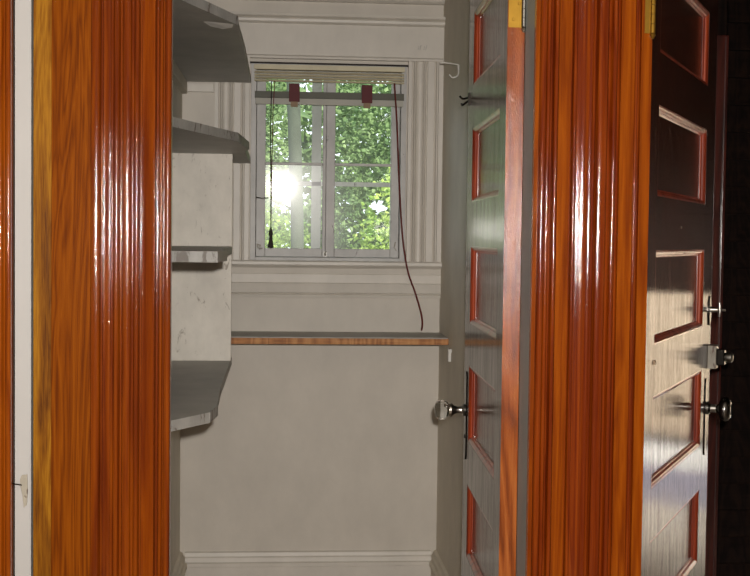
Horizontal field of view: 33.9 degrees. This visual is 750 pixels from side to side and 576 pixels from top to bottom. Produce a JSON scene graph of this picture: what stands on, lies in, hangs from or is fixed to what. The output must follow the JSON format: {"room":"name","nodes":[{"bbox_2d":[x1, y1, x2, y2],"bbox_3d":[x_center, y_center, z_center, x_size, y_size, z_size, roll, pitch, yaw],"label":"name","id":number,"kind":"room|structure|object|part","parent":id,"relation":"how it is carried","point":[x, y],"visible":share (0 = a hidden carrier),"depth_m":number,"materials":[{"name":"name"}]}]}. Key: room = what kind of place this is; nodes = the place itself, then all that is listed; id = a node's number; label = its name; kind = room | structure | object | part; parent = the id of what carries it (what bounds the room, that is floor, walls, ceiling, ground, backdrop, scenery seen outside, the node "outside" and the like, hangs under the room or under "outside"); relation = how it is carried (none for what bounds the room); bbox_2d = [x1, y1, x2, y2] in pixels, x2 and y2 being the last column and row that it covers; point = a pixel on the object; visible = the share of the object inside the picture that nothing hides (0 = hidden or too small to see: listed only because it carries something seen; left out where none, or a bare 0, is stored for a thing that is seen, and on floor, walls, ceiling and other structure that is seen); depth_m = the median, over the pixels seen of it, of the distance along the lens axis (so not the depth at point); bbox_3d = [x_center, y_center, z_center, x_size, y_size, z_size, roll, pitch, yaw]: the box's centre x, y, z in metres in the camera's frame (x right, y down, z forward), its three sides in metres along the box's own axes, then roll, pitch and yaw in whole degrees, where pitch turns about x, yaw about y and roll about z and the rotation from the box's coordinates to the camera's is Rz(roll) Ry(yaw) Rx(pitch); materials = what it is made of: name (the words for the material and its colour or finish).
{"room":"hallway","nodes":[
{"label":"hallway","id":0,"kind":"room"},
{"bbox_2d":[13,0,14,575],"bbox_3d":[-1.587,-0.003,2.554,1.625,2.600,0.130,1,2,-4],"label":"wall","id":1,"kind":"structure","parent":0,"point":[13,0],"depth_m":2.66,"materials":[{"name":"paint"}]},
{"bbox_2d":[0,0,12,575],"bbox_3d":[-0.855,0.212,2.539,0.206,2.190,0.028,1,2,-4],"label":"trim","id":2,"kind":"structure","parent":1,"relation":"attached to","point":[6,6],"depth_m":2.53,"materials":[{"name":"brown wood"}]},
{"bbox_2d":[170,81,181,575],"bbox_3d":[-0.711,-0.037,3.648,0.117,2.600,1.920,1,2,-4],"label":"wall","id":3,"kind":"structure","parent":0,"point":[177,95],"depth_m":4.41,"materials":[{"name":"grey paint"}]},
{"bbox_2d":[12,0,32,575],"bbox_3d":[-0.761,0.202,2.903,0.038,2.158,0.710,1,2,-4],"label":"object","id":4,"kind":"structure","parent":3,"relation":"in","point":[23,483],"depth_m":2.55,"materials":[{"name":"white paint"}]},
{"bbox_3d":[-0.733,0.422,2.567,0.024,0.140,0.001,1,2,-4],"label":"mortise plate","id":5,"kind":"part","parent":4,"relation":"part of","materials":[{"name":"white paint"}]},
{"bbox_2d":[172,552,186,575],"bbox_3d":[-0.652,1.149,3.707,0.030,0.226,1.910,1,2,-4],"label":"baseboard","id":6,"kind":"structure","parent":3,"relation":"attached to","point":[180,568],"depth_m":4.51,"materials":[{"name":"grey paint"}]},
{"bbox_2d":[173,59,186,93],"bbox_3d":[-0.647,-0.710,3.796,0.020,0.044,1.520,1,2,-4],"label":"cleat","id":7,"kind":"object","parent":3,"relation":"attached to","point":[179,79],"visible":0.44,"depth_m":4.25,"materials":[{"name":"grey paint"}]},
{"bbox_2d":[171,358,231,431],"bbox_3d":[-0.529,0.280,3.463,0.222,0.025,1.482,1,2,-4],"label":"corner shelf","id":8,"kind":"object","parent":3,"relation":"attached to","point":[196,386],"visible":0.56,"depth_m":3.30,"materials":[{"name":"grey paint"}]},
{"bbox_2d":[171,254,231,360],"bbox_3d":[-0.582,0.064,4.083,0.208,0.354,0.018,1,2,-4],"label":"divider","id":9,"kind":"object","parent":8,"relation":"on","point":[201,291],"visible":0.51,"depth_m":4.07,"materials":[{"name":"white paint"}]},
{"bbox_2d":[172,246,231,262],"bbox_3d":[-0.511,-0.098,3.410,0.244,0.025,1.318,1,2,-4],"label":"corner shelf","id":10,"kind":"object","parent":3,"relation":"attached to","point":[179,253],"visible":0.56,"depth_m":2.76,"materials":[{"name":"grey paint"}]},
{"bbox_2d":[172,153,232,245],"bbox_3d":[-0.577,-0.291,4.068,0.209,0.306,0.018,1,2,-4],"label":"divider","id":11,"kind":"object","parent":10,"relation":"on","point":[202,183],"visible":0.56,"depth_m":4.06,"materials":[{"name":"white paint"}]},
{"bbox_2d":[172,117,250,162],"bbox_3d":[-0.519,-0.442,3.720,0.268,0.025,1.730,1,2,-4],"label":"corner shelf","id":12,"kind":"object","parent":3,"relation":"attached to","point":[187,136],"visible":0.58,"depth_m":3.55,"materials":[{"name":"grey paint"}]},
{"bbox_2d":[173,0,250,82],"bbox_3d":[-0.520,-0.735,3.669,0.254,0.032,1.785,1,2,-4],"label":"corner shelf","id":13,"kind":"object","parent":3,"relation":"attached to","point":[208,42],"visible":0.77,"depth_m":3.66,"materials":[{"name":"grey paint"}]},
{"bbox_2d":[180,0,443,555],"bbox_3d":[-0.244,-0.075,4.721,1.210,2.600,0.150,1,2,-4],"label":"wall","id":14,"kind":"structure","parent":0,"point":[325,433],"depth_m":4.67,"materials":[{"name":"beige paint"}]},
{"bbox_2d":[187,83,213,91],"bbox_3d":[-0.658,-0.745,4.576,0.116,0.030,0.019,1,2,-4],"label":"cleat","id":15,"kind":"object","parent":14,"relation":"attached to","point":[191,87],"visible":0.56,"depth_m":4.57,"materials":[{"name":"beige paint"}]},
{"bbox_2d":[214,57,249,259],"bbox_3d":[-0.534,-0.487,4.593,0.129,0.762,0.026,1,2,-4],"label":"trim","id":16,"kind":"structure","parent":14,"relation":"attached to","point":[232,99],"depth_m":4.59,"materials":[{"name":"beige paint"}]},
{"bbox_2d":[185,550,430,575],"bbox_3d":[-0.252,1.115,4.680,0.934,0.226,0.030,1,2,-4],"label":"baseboard","id":17,"kind":"structure","parent":14,"relation":"attached to","point":[322,562],"depth_m":4.67,"materials":[{"name":"beige paint"}]},
{"bbox_2d":[250,61,407,261],"bbox_3d":[-0.180,-0.475,4.693,0.596,0.743,0.142,1,2,-4],"label":"window","id":18,"kind":"structure","parent":14,"relation":"in","point":[258,251],"depth_m":4.67,"materials":[{"name":"paint"}]},
{"bbox_3d":[-0.318,-0.472,4.668,0.262,0.707,0.032,1,2,-4],"label":"sash","id":19,"kind":"part","parent":18,"relation":"part of","materials":[{"name":"paint"}]},
{"bbox_3d":[-0.183,-0.473,4.742,0.544,0.705,0.020,1,2,-4],"label":"storm sash","id":20,"kind":"part","parent":18,"relation":"part of","materials":[{"name":"glass"}]},
{"bbox_2d":[254,64,422,330],"bbox_3d":[-0.135,-0.338,4.610,0.642,0.987,0.098,1,2,-4],"label":"window blind","id":21,"kind":"object","parent":18,"relation":"attached to","point":[293,97],"visible":1,"depth_m":4.61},
{"bbox_3d":[-0.388,-0.498,4.589,0.008,0.548,0.008,1,2,-4],"label":"cord","id":22,"kind":"part","parent":21,"relation":"part of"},
{"bbox_3d":[-0.380,-0.498,4.588,0.014,0.548,0.006,0,3,-26],"label":"cord","id":23,"kind":"part","parent":21,"relation":"part of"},
{"bbox_3d":[-0.170,-0.824,4.618,0.565,0.018,0.036,1,2,-4],"label":"head rail","id":24,"kind":"part","parent":21,"relation":"part of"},
{"bbox_3d":[-0.170,-0.721,4.620,0.559,0.025,0.028,1,2,-4],"label":"rail","id":25,"kind":"part","parent":21,"relation":"part of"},
{"bbox_3d":[0.124,-0.304,4.610,0.126,0.925,0.035,1,2,12],"label":"pull cord","id":26,"kind":"part","parent":21,"relation":"part of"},
{"bbox_3d":[-0.047,-0.470,4.688,0.279,0.707,0.032,1,2,-4],"label":"sash","id":27,"kind":"part","parent":18,"relation":"part of","materials":[{"name":"paint"}]},
{"bbox_2d":[231,260,441,297],"bbox_3d":[-0.188,-0.033,4.627,0.876,0.138,0.050,1,2,-4],"label":"trim","id":28,"kind":"structure","parent":14,"relation":"attached to","point":[250,278],"depth_m":4.62,"materials":[{"name":"beige paint"}]},
{"bbox_2d":[229,0,445,61],"bbox_3d":[-0.226,-0.977,4.580,0.976,0.245,0.058,1,2,-4],"label":"trim","id":29,"kind":"structure","parent":14,"relation":"attached to","point":[266,35],"depth_m":4.59,"materials":[{"name":"beige paint"}]},
{"bbox_3d":[-0.184,-0.999,4.583,0.893,0.034,0.058,1,2,-4],"label":"picture moulding","id":30,"kind":"part","parent":29,"relation":"part of","materials":[{"name":"beige paint"}]},
{"bbox_3d":[-0.225,-1.085,4.586,0.976,0.030,0.038,1,2,-4],"label":"moulding","id":31,"kind":"part","parent":29,"relation":"part of","materials":[{"name":"beige paint"}]},
{"bbox_2d":[231,331,448,344],"bbox_3d":[-0.232,0.183,4.523,0.976,0.026,0.268,1,2,-4],"label":"wall shelf","id":32,"kind":"object","parent":14,"relation":"attached to","point":[237,337],"visible":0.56,"depth_m":4.42,"materials":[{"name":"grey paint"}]},
{"bbox_2d":[406,61,443,261],"bbox_3d":[0.188,-0.480,4.649,0.132,0.762,0.026,1,2,-4],"label":"trim","id":33,"kind":"structure","parent":14,"relation":"attached to","point":[425,79],"depth_m":4.64,"materials":[{"name":"beige paint"}]},
{"bbox_2d":[436,0,524,575],"bbox_3d":[0.379,-0.027,3.732,0.117,2.600,1.920,1,2,-4],"label":"wall","id":34,"kind":"structure","parent":0,"point":[456,12],"depth_m":4.31,"materials":[{"name":"grey paint"}]},
{"bbox_2d":[429,550,448,575],"bbox_3d":[0.260,1.141,4.183,0.030,0.226,1.100,1,2,-4],"label":"baseboard","id":35,"kind":"structure","parent":34,"relation":"attached to","point":[437,568],"depth_m":4.58,"materials":[{"name":"grey paint"}]},
{"bbox_2d":[440,62,459,77],"bbox_3d":[0.264,-0.744,4.203,0.080,0.057,0.032,-1,3,-34],"label":"coat hook","id":36,"kind":"object","parent":34,"relation":"attached to","point":[458,66],"visible":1,"depth_m":4.20,"materials":[{"name":"white metal"}]},
{"bbox_2d":[448,348,451,361],"bbox_3d":[0.264,0.238,4.376,0.009,0.045,0.060,1,2,-4],"label":"shelf bracket","id":37,"kind":"object","parent":34,"relation":"attached to","point":[449,349],"visible":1,"depth_m":4.36,"materials":[{"name":"white metal"}]},
{"bbox_2d":[717,0,749,376],"bbox_3d":[1.049,-0.089,5.446,1.480,2.600,1.100,1,2,-4],"label":"wall","id":38,"kind":"structure","parent":0,"point":[722,4],"depth_m":4.88,"materials":[{"name":"brown wood"}]},
{"bbox_2d":[705,35,728,575],"bbox_3d":[1.355,0.119,4.904,0.052,2.235,0.043,1,2,-4],"label":"trim","id":39,"kind":"structure","parent":38,"relation":"attached to","point":[722,40],"depth_m":4.88,"materials":[{"name":"red wood"}]},
{"bbox_2d":[716,0,749,575],"bbox_3d":[1.601,-0.021,4.924,0.437,2.481,0.027,1,2,-4],"label":"trim","id":40,"kind":"structure","parent":38,"relation":"attached to","point":[733,522],"depth_m":4.91,"materials":[{"name":"brown wood"}]},
{"bbox_3d":[-0.586,0.006,2.631,0.243,2.600,0.130,1,2,-4],"label":"wall","id":41,"kind":"structure","parent":0,"visible":0},
{"bbox_2d":[33,0,172,575],"bbox_3d":[-0.567,0.149,2.558,0.282,2.320,0.030,1,2,-4],"label":"trim","id":42,"kind":"structure","parent":41,"relation":"attached to","point":[103,69],"depth_m":2.54,"materials":[{"name":"red wood"}]},
{"bbox_3d":[-0.509,0.215,2.565,0.164,2.190,0.030,1,2,-4],"label":"casing","id":43,"kind":"part","parent":42,"relation":"part of","materials":[{"name":"red wood"}]},
{"bbox_3d":[0.450,0.015,2.710,0.206,2.600,0.130,1,2,-4],"label":"wall","id":44,"kind":"structure","parent":0,"visible":0},
{"bbox_2d":[434,0,525,575],"bbox_3d":[0.267,0.207,3.154,0.168,2.153,0.786,1,2,-2],"label":"door","id":45,"kind":"structure","parent":44,"relation":"in","point":[495,101],"depth_m":3.01,"materials":[{"name":"brown wood"}]},
{"bbox_3d":[0.190,0.346,3.493,0.040,0.058,0.058,1,2,-2],"label":"knob glass","id":46,"kind":"part","parent":45,"relation":"part of","materials":[{"name":"clear glass"}]},
{"bbox_3d":[0.233,0.346,3.494,0.046,0.040,0.040,1,2,-2],"label":"knob","id":47,"kind":"part","parent":45,"relation":"part of","materials":[{"name":"metal"}]},
{"bbox_3d":[0.284,0.827,3.183,0.039,0.125,0.550,1,2,-2],"label":"rail","id":48,"kind":"part","parent":45,"relation":"part of","materials":[{"name":"brown wood"}]},
{"bbox_3d":[0.304,-0.809,3.117,0.039,0.120,0.550,1,2,-2],"label":"rail","id":49,"kind":"part","parent":45,"relation":"part of","materials":[{"name":"wood"}]},
{"bbox_3d":[0.275,0.662,3.176,0.015,0.205,0.550,1,2,-2],"label":"panel moulding","id":50,"kind":"part","parent":45,"relation":"part of","materials":[{"name":"wood"}]},
{"bbox_3d":[0.288,0.500,3.170,0.039,0.120,0.550,1,2,-2],"label":"rail","id":51,"kind":"part","parent":45,"relation":"part of","materials":[{"name":"wood"}]},
{"bbox_3d":[0.279,0.334,3.163,0.015,0.213,0.550,1,2,-2],"label":"panel moulding","id":52,"kind":"part","parent":45,"relation":"part of","materials":[{"name":"brown wood"}]},
{"bbox_3d":[0.292,0.169,3.156,0.039,0.117,0.550,1,2,-2],"label":"rail","id":53,"kind":"part","parent":45,"relation":"part of","materials":[{"name":"wood"}]},
{"bbox_3d":[0.286,0.662,3.176,0.010,0.203,0.548,1,2,-2],"label":"panel","id":54,"kind":"part","parent":45,"relation":"part of","materials":[{"name":"wood"}]},
{"bbox_3d":[0.283,0.003,3.149,0.015,0.215,0.550,1,2,-2],"label":"panel moulding","id":55,"kind":"part","parent":45,"relation":"part of","materials":[{"name":"wood"}]},
{"bbox_3d":[0.296,-0.165,3.143,0.039,0.122,0.550,1,2,-2],"label":"rail","id":56,"kind":"part","parent":45,"relation":"part of","materials":[{"name":"wood"}]},
{"bbox_3d":[0.290,0.334,3.163,0.010,0.211,0.548,1,2,-2],"label":"panel","id":57,"kind":"part","parent":45,"relation":"part of","materials":[{"name":"wood"}]},
{"bbox_3d":[0.287,-0.329,3.136,0.015,0.205,0.550,1,2,-2],"label":"panel moulding","id":58,"kind":"part","parent":45,"relation":"part of","materials":[{"name":"brown wood"}]},
{"bbox_3d":[0.294,0.003,3.150,0.010,0.213,0.548,1,2,-2],"label":"panel","id":59,"kind":"part","parent":45,"relation":"part of","materials":[{"name":"wood"}]},
{"bbox_3d":[0.300,-0.490,3.130,0.039,0.118,0.550,1,2,-2],"label":"rail","id":60,"kind":"part","parent":45,"relation":"part of","materials":[{"name":"wood"}]},
{"bbox_3d":[0.291,-0.649,3.123,0.015,0.200,0.550,1,2,-2],"label":"panel moulding","id":61,"kind":"part","parent":45,"relation":"part of","materials":[{"name":"brown wood"}]},
{"bbox_3d":[0.298,-0.329,3.136,0.010,0.203,0.548,1,2,-2],"label":"panel","id":62,"kind":"part","parent":45,"relation":"part of","materials":[{"name":"wood"}]},
{"bbox_3d":[0.302,-0.649,3.123,0.010,0.198,0.548,1,2,-2],"label":"panel","id":63,"kind":"part","parent":45,"relation":"part of","materials":[{"name":"wood"}]},
{"bbox_2d":[516,0,534,575],"bbox_3d":[0.338,0.219,2.709,0.014,2.190,0.128,1,2,-4],"label":"trim","id":64,"kind":"structure","parent":44,"relation":"attached to","point":[530,4],"depth_m":2.71,"materials":[{"name":"grey paint"}]},
{"bbox_2d":[525,0,655,575],"bbox_3d":[0.459,0.223,2.639,0.257,2.190,0.030,1,2,-4],"label":"trim","id":65,"kind":"structure","parent":44,"relation":"attached to","point":[593,58],"depth_m":2.62,"materials":[{"name":"brown wood"}]},
{"bbox_2d":[641,0,733,575],"bbox_3d":[0.790,0.215,3.106,0.109,2.153,0.895,2,3,24],"label":"door","id":66,"kind":"structure","parent":44,"relation":"in","point":[680,355],"depth_m":3.11,"materials":[{"name":"brown wood"}]},
{"bbox_3d":[0.743,0.670,3.119,0.010,0.203,0.658,2,3,24],"label":"panel","id":67,"kind":"part","parent":66,"relation":"part of","materials":[{"name":"brown wood"}]},
{"bbox_3d":[0.747,0.342,3.105,0.010,0.211,0.658,2,3,24],"label":"panel","id":68,"kind":"part","parent":66,"relation":"part of","materials":[{"name":"brown wood"}]},
{"bbox_3d":[0.753,0.671,3.114,0.015,0.205,0.660,2,3,24],"label":"panel moulding","id":69,"kind":"part","parent":66,"relation":"part of","materials":[{"name":"brown wood"}]},
{"bbox_3d":[0.745,0.508,3.112,0.039,0.120,0.660,2,3,24],"label":"rail","id":70,"kind":"part","parent":66,"relation":"part of","materials":[{"name":"brown wood"}]},
{"bbox_3d":[0.751,0.011,3.092,0.010,0.213,0.658,2,3,24],"label":"panel","id":71,"kind":"part","parent":66,"relation":"part of","materials":[{"name":"brown wood"}]},
{"bbox_3d":[0.757,0.342,3.100,0.015,0.213,0.660,2,3,24],"label":"panel moulding","id":72,"kind":"part","parent":66,"relation":"part of","materials":[{"name":"brown wood"}]},
{"bbox_3d":[0.749,0.177,3.098,0.039,0.117,0.660,2,3,24],"label":"rail","id":73,"kind":"part","parent":66,"relation":"part of","materials":[{"name":"brown wood"}]},
{"bbox_3d":[0.755,-0.321,3.078,0.010,0.203,0.658,2,3,24],"label":"panel","id":74,"kind":"part","parent":66,"relation":"part of","materials":[{"name":"brown wood"}]},
{"bbox_3d":[0.761,0.011,3.087,0.015,0.215,0.660,2,3,24],"label":"panel moulding","id":75,"kind":"part","parent":66,"relation":"part of","materials":[{"name":"brown wood"}]},
{"bbox_3d":[0.753,-0.158,3.085,0.039,0.122,0.660,2,3,24],"label":"rail","id":76,"kind":"part","parent":66,"relation":"part of","materials":[{"name":"brown wood"}]},
{"bbox_3d":[0.759,-0.641,3.065,0.010,0.198,0.658,2,3,24],"label":"panel","id":77,"kind":"part","parent":66,"relation":"part of","materials":[{"name":"brown wood"}]},
{"bbox_3d":[0.765,-0.321,3.074,0.015,0.205,0.660,2,3,24],"label":"panel moulding","id":78,"kind":"part","parent":66,"relation":"part of","materials":[{"name":"brown wood"}]},
{"bbox_3d":[0.757,-0.482,3.072,0.039,0.118,0.660,2,3,24],"label":"rail","id":79,"kind":"part","parent":66,"relation":"part of","materials":[{"name":"brown wood"}]},
{"bbox_3d":[0.769,-0.641,3.060,0.015,0.200,0.660,2,3,24],"label":"panel moulding","id":80,"kind":"part","parent":66,"relation":"part of","materials":[{"name":"brown wood"}]},
{"bbox_3d":[0.741,0.835,3.125,0.039,0.125,0.660,2,3,24],"label":"rail","id":81,"kind":"part","parent":66,"relation":"part of","materials":[{"name":"wood"}]},
{"bbox_3d":[0.761,-0.801,3.059,0.039,0.120,0.660,2,3,24],"label":"rail","id":82,"kind":"part","parent":66,"relation":"part of","materials":[{"name":"brown wood"}]},
{"bbox_3d":[0.949,0.064,3.484,0.004,0.084,0.034,2,3,24],"label":"thumb turn plate","id":83,"kind":"part","parent":66,"relation":"part of","materials":[{"name":"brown metal"}]},
{"bbox_3d":[0.967,0.339,3.459,0.067,0.070,0.070,2,3,24],"label":"knob","id":84,"kind":"part","parent":66,"relation":"part of","materials":[{"name":"silver metal"}]},
{"bbox_3d":[1.000,0.196,3.473,0.022,0.028,0.028,2,3,24],"label":"lock knob","id":85,"kind":"part","parent":66,"relation":"part of","materials":[{"name":"metal"}]},
{"label":"outside","id":86,"kind":"structure","parent":0,"visible":0},
{"bbox_3d":[-1.291,1.184,16.764,28.000,0.080,23.700,1,2,-4],"label":"ground","id":87,"kind":"structure","parent":86,"visible":0},
{"bbox_2d":[265,79,303,246],"bbox_3d":[-2.239,-1.325,12.228,3.115,5.344,2.551,1,2,-4],"label":"broad tree","id":88,"kind":"object","parent":87,"relation":"on","point":[281,169],"visible":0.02,"depth_m":12.14,"materials":[{"name":"green plant"}]},
{"bbox_2d":[265,170,320,248],"bbox_3d":[-1.360,0.284,9.630,2.062,2.714,1.642,1,2,-4],"label":"leafy shrub","id":89,"kind":"object","parent":87,"relation":"on","point":[281,240],"visible":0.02,"depth_m":9.60,"materials":[{"name":"green plant"}]},
{"bbox_2d":[286,79,303,247],"bbox_3d":[-0.574,-1.027,7.838,2.612,5.143,1.195,1,2,-4],"label":"tree","id":90,"kind":"object","parent":87,"relation":"on","point":[293,113],"visible":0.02,"depth_m":7.74,"materials":[{"name":"grey plant"}]},
{"bbox_2d":[265,79,390,248],"bbox_3d":[-0.682,-0.774,15.779,13.083,5.373,2.872,1,2,-3],"label":"hedge","id":91,"kind":"object","parent":87,"relation":"on","point":[307,114],"visible":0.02,"depth_m":15.12,"materials":[{"name":"plant"}]},
{"bbox_2d":[306,80,390,248],"bbox_3d":[0.837,-1.281,12.250,3.083,5.329,2.496,1,2,-4],"label":"broad tree","id":92,"kind":"object","parent":87,"relation":"on","point":[363,128],"visible":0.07,"depth_m":11.88,"materials":[{"name":"green plant"}]},
{"bbox_2d":[346,167,389,248],"bbox_3d":[0.672,0.164,9.485,1.946,2.701,1.623,1,2,-4],"label":"leafy shrub","id":93,"kind":"object","parent":87,"relation":"on","point":[370,231],"visible":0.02,"depth_m":9.35,"materials":[{"name":"green plant"}]}
]}

